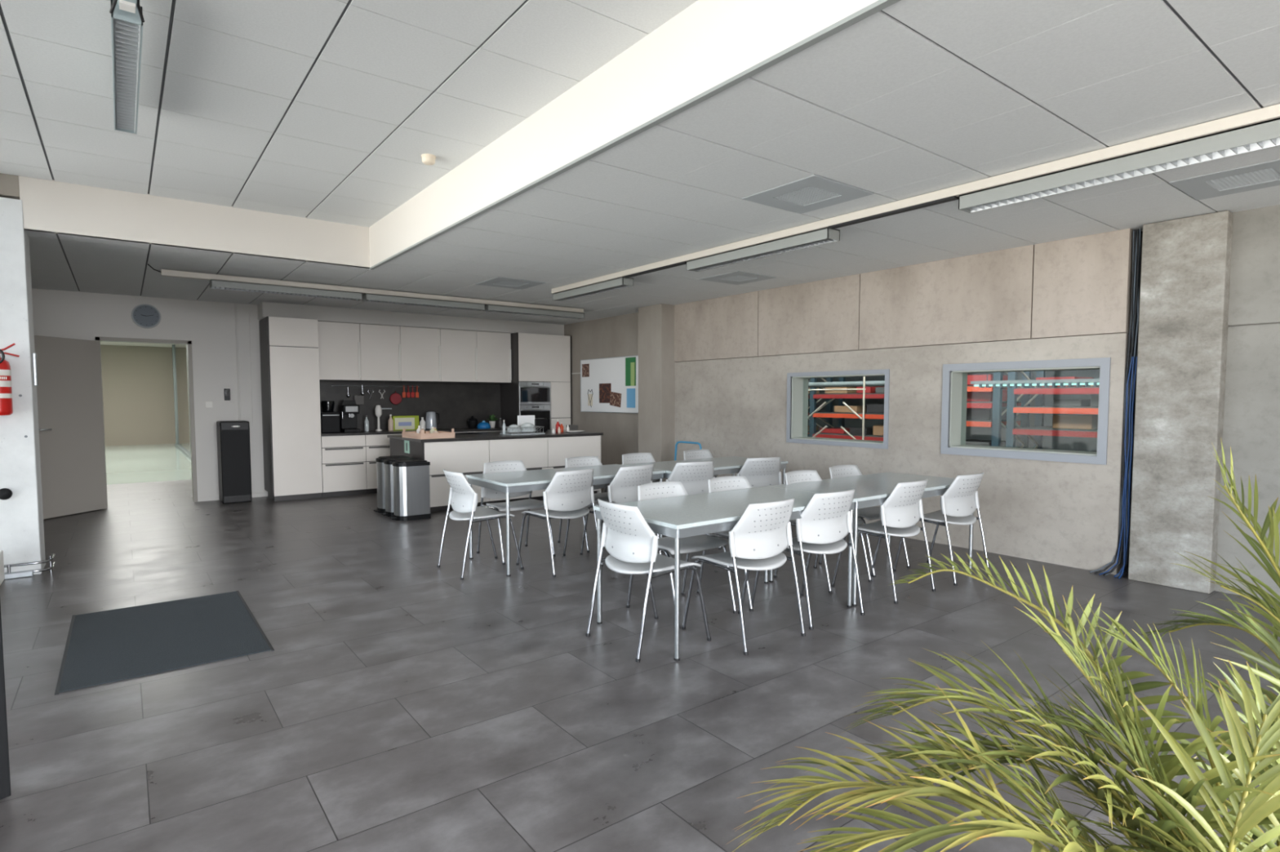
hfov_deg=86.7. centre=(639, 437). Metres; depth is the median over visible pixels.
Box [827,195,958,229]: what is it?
track
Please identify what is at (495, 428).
countertop
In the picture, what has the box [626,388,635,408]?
picture
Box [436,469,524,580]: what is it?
chair
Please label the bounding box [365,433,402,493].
base cabinet
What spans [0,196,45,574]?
wall
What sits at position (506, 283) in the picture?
grille
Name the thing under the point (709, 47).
ceiling beam
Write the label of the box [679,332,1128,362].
trim
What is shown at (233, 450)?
water dispenser
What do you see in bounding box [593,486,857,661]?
dining table
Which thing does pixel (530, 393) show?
oven
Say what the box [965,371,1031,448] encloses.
rack
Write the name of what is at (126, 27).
lamp
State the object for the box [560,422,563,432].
bottle
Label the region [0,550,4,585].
plinth
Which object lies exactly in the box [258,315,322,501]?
tall cabinet
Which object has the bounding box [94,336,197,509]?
trim
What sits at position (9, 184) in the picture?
trim
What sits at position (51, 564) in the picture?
guard
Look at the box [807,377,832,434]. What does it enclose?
rack
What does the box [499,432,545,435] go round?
drip tray
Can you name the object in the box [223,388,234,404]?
tablet
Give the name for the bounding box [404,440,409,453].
notice
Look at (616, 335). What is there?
wall
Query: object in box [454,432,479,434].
induction hob
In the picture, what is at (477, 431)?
base cabinet
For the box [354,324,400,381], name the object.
upper cabinet
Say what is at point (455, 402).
backsplash
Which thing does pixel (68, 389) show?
door
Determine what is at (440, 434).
wooden crate
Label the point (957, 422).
window
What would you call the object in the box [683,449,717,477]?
chair
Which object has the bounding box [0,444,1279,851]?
floor
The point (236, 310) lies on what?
pipe
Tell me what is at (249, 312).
conduit
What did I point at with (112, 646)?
floor mat
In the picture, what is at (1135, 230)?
cable
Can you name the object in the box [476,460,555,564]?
chair
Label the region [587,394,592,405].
picture
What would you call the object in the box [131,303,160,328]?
wall clock
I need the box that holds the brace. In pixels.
[808,376,865,439]
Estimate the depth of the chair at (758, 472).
6.64 m
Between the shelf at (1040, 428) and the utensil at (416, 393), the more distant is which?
the utensil at (416, 393)
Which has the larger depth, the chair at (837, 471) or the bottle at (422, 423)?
the bottle at (422, 423)
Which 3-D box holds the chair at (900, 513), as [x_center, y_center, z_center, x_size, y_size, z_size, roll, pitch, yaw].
[1.785,0.706,4.952,0.510,0.826,0.549,-3,4,-37]
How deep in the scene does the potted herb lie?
11.42 m
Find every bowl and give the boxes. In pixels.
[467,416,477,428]
[506,424,521,432]
[520,422,536,431]
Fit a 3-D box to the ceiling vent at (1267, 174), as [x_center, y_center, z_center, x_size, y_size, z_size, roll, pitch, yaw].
[3.614,-1.547,4.046,0.592,0.022,0.588,-3,4,-37]
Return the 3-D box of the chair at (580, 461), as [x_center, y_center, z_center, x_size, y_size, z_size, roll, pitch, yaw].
[-0.437,0.617,6.498,0.510,0.826,0.549,-3,4,-37]
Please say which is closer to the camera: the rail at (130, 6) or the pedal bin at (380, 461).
the rail at (130, 6)
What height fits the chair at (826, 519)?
0.826 m
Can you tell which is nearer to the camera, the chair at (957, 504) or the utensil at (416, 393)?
the chair at (957, 504)
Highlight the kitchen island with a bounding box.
[389,435,600,511]
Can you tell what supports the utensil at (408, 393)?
hanging from the utensil rail at (331, 385)
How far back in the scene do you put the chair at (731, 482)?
4.91 m
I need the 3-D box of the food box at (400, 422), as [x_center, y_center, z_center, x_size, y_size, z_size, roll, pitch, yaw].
[-3.671,-0.220,10.575,0.400,0.225,0.144,-3,4,-37]
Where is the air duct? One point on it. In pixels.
(847, 384)
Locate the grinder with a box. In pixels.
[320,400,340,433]
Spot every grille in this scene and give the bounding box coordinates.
[493,280,526,286]
[719,275,755,281]
[774,186,839,204]
[1205,168,1279,190]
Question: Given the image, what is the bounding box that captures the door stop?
[0,488,12,500]
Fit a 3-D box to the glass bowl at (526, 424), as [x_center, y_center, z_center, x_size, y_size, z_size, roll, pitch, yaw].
[-1.572,-0.141,9.478,0.240,0.122,0.240,-3,4,-37]
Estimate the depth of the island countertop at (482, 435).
9.04 m
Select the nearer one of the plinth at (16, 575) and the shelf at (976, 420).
the plinth at (16, 575)
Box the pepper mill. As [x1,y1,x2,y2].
[498,417,502,427]
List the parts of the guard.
post, post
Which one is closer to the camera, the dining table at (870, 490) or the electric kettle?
the dining table at (870, 490)
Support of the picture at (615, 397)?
attached to the whiteboard
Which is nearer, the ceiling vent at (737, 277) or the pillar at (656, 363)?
the ceiling vent at (737, 277)
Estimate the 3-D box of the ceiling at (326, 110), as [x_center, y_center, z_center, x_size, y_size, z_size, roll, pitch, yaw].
[-0.833,-1.839,1.671,3.430,0.060,10.630,-3,4,-37]
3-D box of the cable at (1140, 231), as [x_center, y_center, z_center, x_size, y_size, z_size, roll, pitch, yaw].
[3.773,-0.247,5.241,0.130,2.688,0.035,-1,4,-21]
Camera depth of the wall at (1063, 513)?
6.09 m
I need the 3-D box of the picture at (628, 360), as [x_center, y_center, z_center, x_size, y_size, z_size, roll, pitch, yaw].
[-0.146,-1.014,10.494,0.003,0.440,0.270,-3,4,-37]
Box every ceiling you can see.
[0,0,697,226]
[24,0,1279,324]
[79,291,248,347]
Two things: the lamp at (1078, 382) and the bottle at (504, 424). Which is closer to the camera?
the lamp at (1078, 382)
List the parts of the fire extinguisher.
lever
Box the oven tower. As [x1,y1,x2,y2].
[500,332,571,430]
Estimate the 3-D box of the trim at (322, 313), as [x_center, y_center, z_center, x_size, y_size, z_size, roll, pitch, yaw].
[-3.355,-1.824,10.778,4.740,0.205,0.400,-3,4,-37]
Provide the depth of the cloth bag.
11.16 m
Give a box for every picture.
[582,364,589,377]
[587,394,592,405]
[599,383,611,403]
[609,391,621,407]
[625,356,635,386]
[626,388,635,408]
[631,362,635,386]
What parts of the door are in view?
handle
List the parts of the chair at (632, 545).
leg, backrest, leg, seat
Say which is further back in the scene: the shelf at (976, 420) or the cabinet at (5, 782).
the shelf at (976, 420)
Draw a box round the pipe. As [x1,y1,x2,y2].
[235,304,240,420]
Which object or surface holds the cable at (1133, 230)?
attached to the wall at (1063, 513)
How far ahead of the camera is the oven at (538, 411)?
11.49 m
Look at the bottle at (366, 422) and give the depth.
10.20 m
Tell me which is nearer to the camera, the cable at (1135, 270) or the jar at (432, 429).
the cable at (1135, 270)
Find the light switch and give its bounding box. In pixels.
[205,401,212,408]
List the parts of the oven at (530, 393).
door glass, handle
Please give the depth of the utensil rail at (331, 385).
10.47 m
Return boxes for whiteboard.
[580,355,638,413]
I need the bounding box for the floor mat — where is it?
[54,591,274,694]
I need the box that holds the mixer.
[374,404,382,431]
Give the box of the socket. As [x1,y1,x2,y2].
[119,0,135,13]
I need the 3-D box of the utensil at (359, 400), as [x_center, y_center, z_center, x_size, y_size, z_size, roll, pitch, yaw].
[-4.280,-0.579,10.314,0.140,0.173,0.030,-3,4,-37]
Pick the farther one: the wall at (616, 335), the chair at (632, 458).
the wall at (616, 335)
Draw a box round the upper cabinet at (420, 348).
[400,326,440,382]
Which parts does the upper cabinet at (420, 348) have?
handle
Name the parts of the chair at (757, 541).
seat, leg, backrest, leg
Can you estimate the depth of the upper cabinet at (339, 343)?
9.76 m
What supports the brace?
on the floor
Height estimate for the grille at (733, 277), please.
0.006 m
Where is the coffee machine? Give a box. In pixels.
[338,400,360,432]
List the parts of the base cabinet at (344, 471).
drawer, drawer, handle, handle, drawer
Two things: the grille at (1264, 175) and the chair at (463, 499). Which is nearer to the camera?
the grille at (1264, 175)
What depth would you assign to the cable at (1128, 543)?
5.29 m
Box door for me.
[34,335,106,519]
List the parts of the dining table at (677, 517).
leg, leg, leg, leg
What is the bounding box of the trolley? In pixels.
[674,440,701,460]
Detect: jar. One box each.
[416,426,421,433]
[429,426,434,433]
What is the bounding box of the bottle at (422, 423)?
[419,417,425,430]
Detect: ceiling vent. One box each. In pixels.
[475,276,546,289]
[699,271,776,284]
[742,173,874,213]
[1168,159,1279,199]
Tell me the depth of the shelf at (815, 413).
12.56 m
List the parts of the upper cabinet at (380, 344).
handle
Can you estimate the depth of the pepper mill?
11.53 m
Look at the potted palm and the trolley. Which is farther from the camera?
the trolley
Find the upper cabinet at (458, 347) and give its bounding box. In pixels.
[437,328,477,382]
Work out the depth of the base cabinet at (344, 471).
9.66 m
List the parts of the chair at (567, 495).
leg, seat, backrest, leg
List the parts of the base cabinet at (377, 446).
drawer, drawer, handle, drawer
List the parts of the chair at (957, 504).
seat, leg, backrest, leg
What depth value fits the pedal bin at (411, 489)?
7.77 m
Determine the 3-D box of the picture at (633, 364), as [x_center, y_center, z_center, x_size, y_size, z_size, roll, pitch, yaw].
[-0.113,-0.971,10.447,0.003,0.360,0.100,-3,4,-37]
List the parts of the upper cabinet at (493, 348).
handle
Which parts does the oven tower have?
panel, door, door, drawer, panel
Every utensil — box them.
[353,393,364,404]
[390,391,401,404]
[402,385,405,397]
[406,385,409,397]
[411,385,414,397]
[415,386,418,397]
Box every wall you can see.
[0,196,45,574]
[31,288,267,502]
[100,344,175,446]
[564,312,638,484]
[674,204,1279,600]
[807,368,1099,452]
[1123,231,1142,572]
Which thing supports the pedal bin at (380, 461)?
on the floor
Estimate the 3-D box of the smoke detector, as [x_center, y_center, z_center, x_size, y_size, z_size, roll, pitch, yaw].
[-1.496,-1.962,4.793,0.100,0.053,0.100,-3,4,-37]
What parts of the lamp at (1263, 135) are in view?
louvre lamp, louvre lamp, light trunking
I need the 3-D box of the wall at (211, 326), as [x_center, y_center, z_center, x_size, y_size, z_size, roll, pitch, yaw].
[-4.576,-0.542,10.258,7.800,2.705,0.140,-3,4,-37]
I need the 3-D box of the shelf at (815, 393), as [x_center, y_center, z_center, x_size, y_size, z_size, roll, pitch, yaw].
[4.255,-0.805,12.664,0.930,0.015,1.700,-3,4,-37]
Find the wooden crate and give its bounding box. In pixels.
[401,427,454,439]
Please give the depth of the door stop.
5.22 m
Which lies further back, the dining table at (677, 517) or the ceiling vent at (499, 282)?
the ceiling vent at (499, 282)
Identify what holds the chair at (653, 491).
on the floor
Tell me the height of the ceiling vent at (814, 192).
0.022 m
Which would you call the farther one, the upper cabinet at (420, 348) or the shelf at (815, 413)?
the shelf at (815, 413)
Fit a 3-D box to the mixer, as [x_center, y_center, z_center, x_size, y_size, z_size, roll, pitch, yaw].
[-3.984,-0.291,10.321,0.100,0.395,0.100,-3,4,-37]
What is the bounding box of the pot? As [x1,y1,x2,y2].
[488,421,495,427]
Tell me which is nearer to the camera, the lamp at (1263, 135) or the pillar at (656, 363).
the lamp at (1263, 135)
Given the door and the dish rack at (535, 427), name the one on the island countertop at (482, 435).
the dish rack at (535, 427)
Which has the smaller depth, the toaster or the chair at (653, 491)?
the chair at (653, 491)
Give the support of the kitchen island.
on the floor
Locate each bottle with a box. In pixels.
[364,415,368,431]
[387,414,393,431]
[419,417,425,430]
[502,420,506,435]
[555,420,559,432]
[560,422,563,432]
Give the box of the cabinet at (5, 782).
[0,602,10,799]
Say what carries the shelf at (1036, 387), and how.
attached to the rack at (1073, 424)
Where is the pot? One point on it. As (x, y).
(492, 424)
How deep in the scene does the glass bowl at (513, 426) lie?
9.28 m
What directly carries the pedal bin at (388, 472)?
on the floor
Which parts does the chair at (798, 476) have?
leg, backrest, leg, seat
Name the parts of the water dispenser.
panel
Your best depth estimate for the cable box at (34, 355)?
5.43 m
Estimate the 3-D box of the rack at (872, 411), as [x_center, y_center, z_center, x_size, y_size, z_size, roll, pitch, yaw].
[4.259,-1.127,12.649,1.040,3.600,1.900,-3,4,-37]
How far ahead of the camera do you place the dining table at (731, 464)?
6.86 m
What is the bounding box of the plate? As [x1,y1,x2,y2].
[564,430,583,432]
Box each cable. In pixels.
[1089,230,1133,573]
[1094,229,1136,573]
[1098,356,1133,575]
[1102,229,1139,575]
[1106,235,1137,575]
[1113,356,1137,577]
[1115,229,1141,577]
[1115,275,1141,575]
[1118,356,1134,578]
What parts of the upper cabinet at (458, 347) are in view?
handle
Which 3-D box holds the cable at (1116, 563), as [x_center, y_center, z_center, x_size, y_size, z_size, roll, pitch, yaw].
[3.720,0.235,5.303,0.180,1.719,0.028,1,3,9]
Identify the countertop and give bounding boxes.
[320,426,507,435]
[386,429,603,442]
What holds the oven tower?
on the floor
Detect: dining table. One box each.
[466,464,665,576]
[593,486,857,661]
[621,456,787,484]
[768,471,973,606]
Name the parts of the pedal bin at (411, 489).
lid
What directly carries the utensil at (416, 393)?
hanging from the utensil rail at (331, 385)
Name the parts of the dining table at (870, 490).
leg, leg, leg, leg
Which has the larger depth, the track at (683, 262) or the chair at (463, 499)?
the track at (683, 262)
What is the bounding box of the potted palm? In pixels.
[727,437,1279,851]
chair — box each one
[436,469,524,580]
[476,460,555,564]
[515,468,603,577]
[557,456,608,552]
[580,464,662,555]
[586,498,711,662]
[622,453,659,482]
[626,481,737,628]
[666,461,721,549]
[681,497,805,655]
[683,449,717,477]
[696,475,801,611]
[736,457,782,488]
[751,488,864,630]
[773,470,871,593]
[818,465,910,577]
[831,479,935,604]
[893,472,989,586]
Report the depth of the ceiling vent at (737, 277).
7.36 m
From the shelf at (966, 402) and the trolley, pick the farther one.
the shelf at (966, 402)
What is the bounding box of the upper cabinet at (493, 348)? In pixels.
[466,331,511,382]
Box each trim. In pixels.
[0,173,19,199]
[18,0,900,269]
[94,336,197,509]
[257,302,564,335]
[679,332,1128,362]
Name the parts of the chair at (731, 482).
leg, backrest, seat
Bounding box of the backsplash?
[319,380,500,431]
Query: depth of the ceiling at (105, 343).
19.41 m
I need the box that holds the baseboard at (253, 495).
[198,492,263,502]
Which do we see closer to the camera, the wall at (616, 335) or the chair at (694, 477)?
the chair at (694, 477)
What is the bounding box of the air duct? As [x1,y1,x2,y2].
[808,380,884,387]
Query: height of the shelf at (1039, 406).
0.015 m
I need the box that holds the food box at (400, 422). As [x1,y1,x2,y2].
[391,415,418,431]
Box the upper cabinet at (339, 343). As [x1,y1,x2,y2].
[317,320,360,380]
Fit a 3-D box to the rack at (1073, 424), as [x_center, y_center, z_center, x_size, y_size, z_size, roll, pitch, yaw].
[6.040,-0.928,9.170,1.040,3.600,1.600,-3,4,-37]
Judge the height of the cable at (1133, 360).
1.719 m
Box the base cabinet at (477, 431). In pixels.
[453,431,482,432]
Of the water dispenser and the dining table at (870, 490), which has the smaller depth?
the dining table at (870, 490)
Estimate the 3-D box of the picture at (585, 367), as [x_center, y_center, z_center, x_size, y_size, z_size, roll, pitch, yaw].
[-0.923,-1.132,11.506,0.003,0.220,0.220,-3,4,-37]
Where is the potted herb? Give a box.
[487,414,498,427]
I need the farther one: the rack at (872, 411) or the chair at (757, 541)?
the rack at (872, 411)
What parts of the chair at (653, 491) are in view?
leg, backrest, leg, seat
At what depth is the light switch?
9.19 m
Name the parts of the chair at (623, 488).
seat, backrest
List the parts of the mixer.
stem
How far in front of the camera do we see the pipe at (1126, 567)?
5.34 m
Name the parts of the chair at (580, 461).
leg, backrest, seat, leg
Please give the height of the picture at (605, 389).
0.320 m
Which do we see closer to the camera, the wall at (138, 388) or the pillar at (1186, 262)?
the pillar at (1186, 262)
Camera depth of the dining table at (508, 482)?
5.72 m
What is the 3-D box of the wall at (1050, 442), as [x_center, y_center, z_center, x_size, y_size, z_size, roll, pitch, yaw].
[2.636,-1.650,13.897,8.250,4.500,25.400,-3,4,-37]
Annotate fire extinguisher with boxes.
[0,342,19,415]
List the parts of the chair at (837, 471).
leg, backrest, seat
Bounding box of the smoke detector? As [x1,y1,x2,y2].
[421,153,435,165]
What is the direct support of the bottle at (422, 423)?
on the countertop at (495, 428)
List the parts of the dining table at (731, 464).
leg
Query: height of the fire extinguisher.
0.551 m
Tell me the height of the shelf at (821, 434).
0.015 m
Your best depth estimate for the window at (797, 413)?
7.80 m
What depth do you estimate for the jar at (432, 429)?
8.70 m
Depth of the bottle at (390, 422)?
10.34 m
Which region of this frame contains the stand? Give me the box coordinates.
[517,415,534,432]
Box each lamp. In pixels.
[111,0,142,133]
[551,103,1279,301]
[970,372,1099,387]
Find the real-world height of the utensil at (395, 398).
0.212 m
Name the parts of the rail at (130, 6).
rail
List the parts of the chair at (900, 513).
seat, leg, backrest, leg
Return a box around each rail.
[109,0,144,22]
[331,385,418,386]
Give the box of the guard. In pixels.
[4,553,55,573]
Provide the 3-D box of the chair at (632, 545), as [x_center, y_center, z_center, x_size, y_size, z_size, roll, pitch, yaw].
[0.045,0.765,3.929,0.549,0.826,0.510,-3,4,-37]
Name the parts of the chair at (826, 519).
leg, seat, backrest, leg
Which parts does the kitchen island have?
panel, drawer, handle, drawer, drawer, drawer, handle, drawer, panel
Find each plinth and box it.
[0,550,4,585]
[4,569,34,579]
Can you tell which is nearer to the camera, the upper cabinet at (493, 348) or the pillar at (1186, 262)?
the pillar at (1186, 262)
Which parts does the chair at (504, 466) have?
leg, backrest, seat, leg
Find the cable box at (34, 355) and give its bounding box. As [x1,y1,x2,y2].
[32,353,38,386]
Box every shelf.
[813,432,883,437]
[814,393,884,394]
[814,412,884,414]
[966,401,1021,403]
[966,419,1020,422]
[1013,426,1097,431]
[1014,405,1098,408]
[1015,386,1099,388]
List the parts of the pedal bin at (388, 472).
lid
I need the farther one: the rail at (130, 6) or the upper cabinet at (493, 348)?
the upper cabinet at (493, 348)
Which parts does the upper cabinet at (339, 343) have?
handle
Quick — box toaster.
[533,417,547,432]
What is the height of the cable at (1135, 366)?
1.719 m
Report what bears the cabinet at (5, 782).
on the floor
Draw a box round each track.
[622,261,686,278]
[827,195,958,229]
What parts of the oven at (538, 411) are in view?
handle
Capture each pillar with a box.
[638,303,678,482]
[1128,210,1233,594]
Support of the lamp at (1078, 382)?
hanging from the ceiling
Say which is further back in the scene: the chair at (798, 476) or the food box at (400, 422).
the food box at (400, 422)
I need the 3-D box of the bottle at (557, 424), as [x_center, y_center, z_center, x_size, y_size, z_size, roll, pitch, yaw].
[-1.187,-0.153,9.797,0.064,0.180,0.064,-3,4,-37]
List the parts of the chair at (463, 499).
leg, backrest, leg, seat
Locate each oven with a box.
[519,382,551,404]
[519,404,551,430]
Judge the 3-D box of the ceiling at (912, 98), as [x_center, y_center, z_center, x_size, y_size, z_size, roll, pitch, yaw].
[-0.177,-1.597,4.512,7.900,0.060,14.320,-3,4,-37]
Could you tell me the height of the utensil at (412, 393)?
0.190 m
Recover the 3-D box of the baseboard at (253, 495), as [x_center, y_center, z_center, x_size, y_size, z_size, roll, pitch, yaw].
[-5.666,0.832,9.406,0.780,0.060,0.012,-3,4,-37]
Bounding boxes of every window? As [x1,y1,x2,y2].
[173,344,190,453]
[786,368,889,448]
[940,357,1111,465]
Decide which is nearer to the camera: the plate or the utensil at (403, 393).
the plate
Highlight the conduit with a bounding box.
[248,311,253,426]
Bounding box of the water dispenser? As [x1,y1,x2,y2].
[216,420,252,503]
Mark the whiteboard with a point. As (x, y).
(611, 371)
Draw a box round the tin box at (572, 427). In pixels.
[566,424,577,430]
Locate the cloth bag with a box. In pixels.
[476,420,490,428]
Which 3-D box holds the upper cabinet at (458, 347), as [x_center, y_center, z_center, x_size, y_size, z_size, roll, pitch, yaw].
[-3.027,-1.310,11.017,0.603,0.828,0.460,-3,4,-37]
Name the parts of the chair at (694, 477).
backrest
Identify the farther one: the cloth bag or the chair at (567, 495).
the cloth bag
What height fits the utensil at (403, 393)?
0.190 m
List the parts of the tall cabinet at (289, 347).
panel, door, door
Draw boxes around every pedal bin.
[373,455,407,513]
[381,457,417,516]
[390,459,431,520]
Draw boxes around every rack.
[499,426,545,435]
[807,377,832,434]
[808,377,884,440]
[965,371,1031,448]
[1005,370,1099,448]
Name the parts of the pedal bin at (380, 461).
lid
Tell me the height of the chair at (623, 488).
0.826 m
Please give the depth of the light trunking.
8.00 m
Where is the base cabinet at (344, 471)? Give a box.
[320,435,366,497]
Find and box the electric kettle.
[425,411,439,430]

